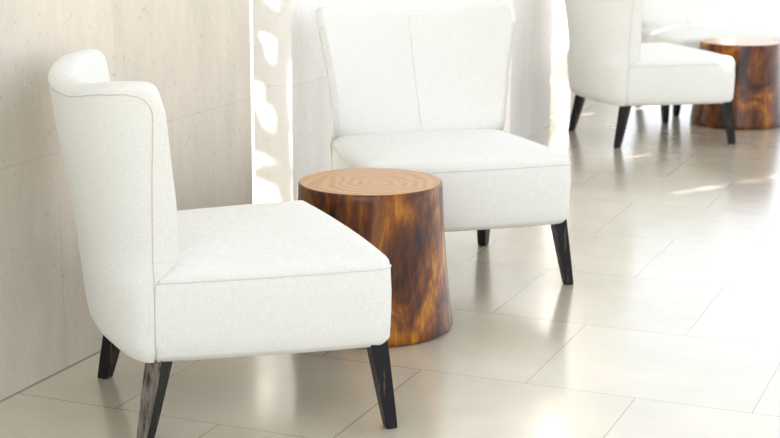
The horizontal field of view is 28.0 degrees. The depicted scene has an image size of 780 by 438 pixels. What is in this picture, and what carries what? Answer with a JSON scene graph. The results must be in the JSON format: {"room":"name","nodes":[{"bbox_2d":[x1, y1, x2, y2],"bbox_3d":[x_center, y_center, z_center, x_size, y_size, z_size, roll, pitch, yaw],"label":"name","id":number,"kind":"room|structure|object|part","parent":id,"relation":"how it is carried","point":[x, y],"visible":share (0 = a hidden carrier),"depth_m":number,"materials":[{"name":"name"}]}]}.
{"room":"lobby lounge","nodes":[
{"label":"lobby lounge","id":0,"kind":"room"},
{"bbox_2d":[0,0,596,399],"bbox_3d":[-1.121,-1.946,3.372,0.150,5.000,13.000,5,14,22],"label":"wall","id":1,"kind":"structure","parent":0,"point":[196,54],"depth_m":4.75,"materials":[{"name":"stone"}]},
{"bbox_2d":[0,350,100,401],"bbox_3d":[-2.006,0.994,1.666,0.003,0.003,8.065,5,14,22],"label":"baseboard","id":2,"kind":"structure","parent":1,"relation":"attached to","point":[100,350],"depth_m":4.21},
{"bbox_2d":[250,0,779,203],"bbox_3d":[-2.360,-0.669,9.453,6.460,0.120,22.500,5,14,22],"label":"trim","id":3,"kind":"structure","parent":1,"relation":"attached to","point":[744,8],"depth_m":15.05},
{"bbox_2d":[0,2,779,437],"bbox_3d":[4.336,-0.058,6.739,8.040,0.120,22.500,5,14,22],"label":"floor","id":4,"kind":"structure","parent":0,"point":[667,325],"depth_m":4.53,"materials":[{"name":"beige tile"}]},
{"bbox_2d":[48,49,396,437],"bbox_3d":[-0.453,0.037,3.960,0.760,0.878,0.728,-4,13,-20],"label":"slipper chair","id":5,"kind":"object","parent":4,"relation":"on","point":[164,285],"visible":1,"depth_m":3.69,"materials":[{"name":"beige fabric"}]},
{"bbox_3d":[-0.734,0.314,4.199,0.088,0.232,0.067,7,14,27],"label":"leg","id":6,"kind":"part","parent":5,"relation":"part of","materials":[{"name":"black wood"}]},
{"bbox_3d":[-0.687,-0.046,3.853,0.260,0.672,0.720,-4,13,-20],"label":"backrest","id":7,"kind":"part","parent":5,"relation":"part of","materials":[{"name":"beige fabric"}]},
{"bbox_3d":[-0.557,0.420,3.724,0.062,0.232,0.091,7,14,27],"label":"leg","id":8,"kind":"part","parent":5,"relation":"part of","materials":[{"name":"black wood"}]},
{"bbox_3d":[-0.401,0.137,4.002,0.648,0.253,0.713,-4,13,-20],"label":"seat","id":9,"kind":"part","parent":5,"relation":"part of","materials":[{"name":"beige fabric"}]},
{"bbox_3d":[-0.023,0.396,3.842,0.065,0.232,0.071,-4,13,-20],"label":"leg","id":10,"kind":"part","parent":5,"relation":"part of","materials":[{"name":"black wood"}]},
{"bbox_2d":[297,168,452,347],"bbox_3d":[-0.059,0.103,4.669,0.497,0.442,0.493,1,13,2],"label":"table","id":11,"kind":"object","parent":4,"relation":"on","point":[400,212],"visible":0.56,"depth_m":4.50,"materials":[{"name":"brown wood"}]},
{"bbox_2d":[316,2,572,284],"bbox_3d":[0.153,-0.267,5.326,0.728,0.878,0.760,-4,13,-16],"label":"slipper chair","id":12,"kind":"object","parent":4,"relation":"on","point":[420,90],"visible":0.88,"depth_m":5.41,"materials":[{"name":"beige fabric"}]},
{"bbox_3d":[0.082,-0.420,5.537,0.720,0.672,0.260,-4,13,-16],"label":"backrest","id":13,"kind":"part","parent":12,"relation":"part of","materials":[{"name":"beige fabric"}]},
{"bbox_3d":[0.169,-0.151,5.297,0.713,0.253,0.648,-4,13,-16],"label":"seat","id":14,"kind":"part","parent":12,"relation":"part of","materials":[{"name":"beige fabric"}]},
{"bbox_3d":[0.341,-0.010,5.660,0.067,0.232,0.088,8,15,30],"label":"leg","id":15,"kind":"part","parent":12,"relation":"part of","materials":[{"name":"black wood"}]},
{"bbox_3d":[0.565,0.100,5.173,0.071,0.232,0.065,-4,13,-16],"label":"leg","id":16,"kind":"part","parent":12,"relation":"part of","materials":[{"name":"black wood"}]},
{"bbox_2d":[564,0,735,147],"bbox_3d":[1.264,-0.854,7.960,0.760,0.878,0.728,-4,13,-18],"label":"slipper chair","id":17,"kind":"object","parent":4,"relation":"on","point":[608,62],"visible":1,"depth_m":7.70,"materials":[{"name":"beige fabric"}]},
{"bbox_3d":[0.988,-0.579,8.208,0.088,0.232,0.067,7,14,29],"label":"leg","id":18,"kind":"part","parent":17,"relation":"part of","materials":[{"name":"black wood"}]},
{"bbox_3d":[1.028,-0.938,7.861,0.260,0.672,0.720,-4,13,-18],"label":"backrest","id":19,"kind":"part","parent":17,"relation":"part of","materials":[{"name":"beige fabric"}]},
{"bbox_3d":[1.151,-0.471,7.728,0.062,0.232,0.091,7,14,29],"label":"leg","id":20,"kind":"part","parent":17,"relation":"part of","materials":[{"name":"black wood"}]},
{"bbox_3d":[1.481,-0.629,8.440,0.065,0.232,0.071,-4,13,-18],"label":"leg","id":21,"kind":"part","parent":17,"relation":"part of","materials":[{"name":"black wood"}]},
{"bbox_3d":[1.317,-0.754,8.001,0.648,0.253,0.713,-4,13,-18],"label":"seat","id":22,"kind":"part","parent":17,"relation":"part of","materials":[{"name":"beige fabric"}]},
{"bbox_3d":[1.688,-0.492,7.831,0.065,0.232,0.071,-4,13,-18],"label":"leg","id":23,"kind":"part","parent":17,"relation":"part of","materials":[{"name":"black wood"}]},
{"bbox_2d":[641,0,779,115],"bbox_3d":[1.805,-1.101,9.072,0.728,0.878,0.760,-4,13,-19],"label":"slipper chair","id":24,"kind":"object","parent":4,"relation":"on","point":[679,22],"visible":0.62,"depth_m":9.12,"materials":[{"name":"beige fabric"}]},
{"bbox_3d":[1.607,-0.693,8.724,0.071,0.232,0.065,-4,13,-19],"label":"leg","id":25,"kind":"part","parent":24,"relation":"part of","materials":[{"name":"black wood"}]},
{"bbox_3d":[1.722,-1.254,9.280,0.720,0.672,0.260,-4,13,-19],"label":"backrest","id":26,"kind":"part","parent":24,"relation":"part of","materials":[{"name":"beige fabric"}]},
{"bbox_3d":[1.823,-0.986,9.044,0.713,0.253,0.648,-4,13,-19],"label":"seat","id":27,"kind":"part","parent":24,"relation":"part of","materials":[{"name":"beige fabric"}]},
{"bbox_2d":[690,37,779,129],"bbox_3d":[1.879,-0.737,8.447,0.493,0.442,0.497,-6,14,-27],"label":"table","id":28,"kind":"object","parent":4,"relation":"on","point":[756,96],"visible":0.76,"depth_m":8.25,"materials":[{"name":"brown wood"}]}
]}

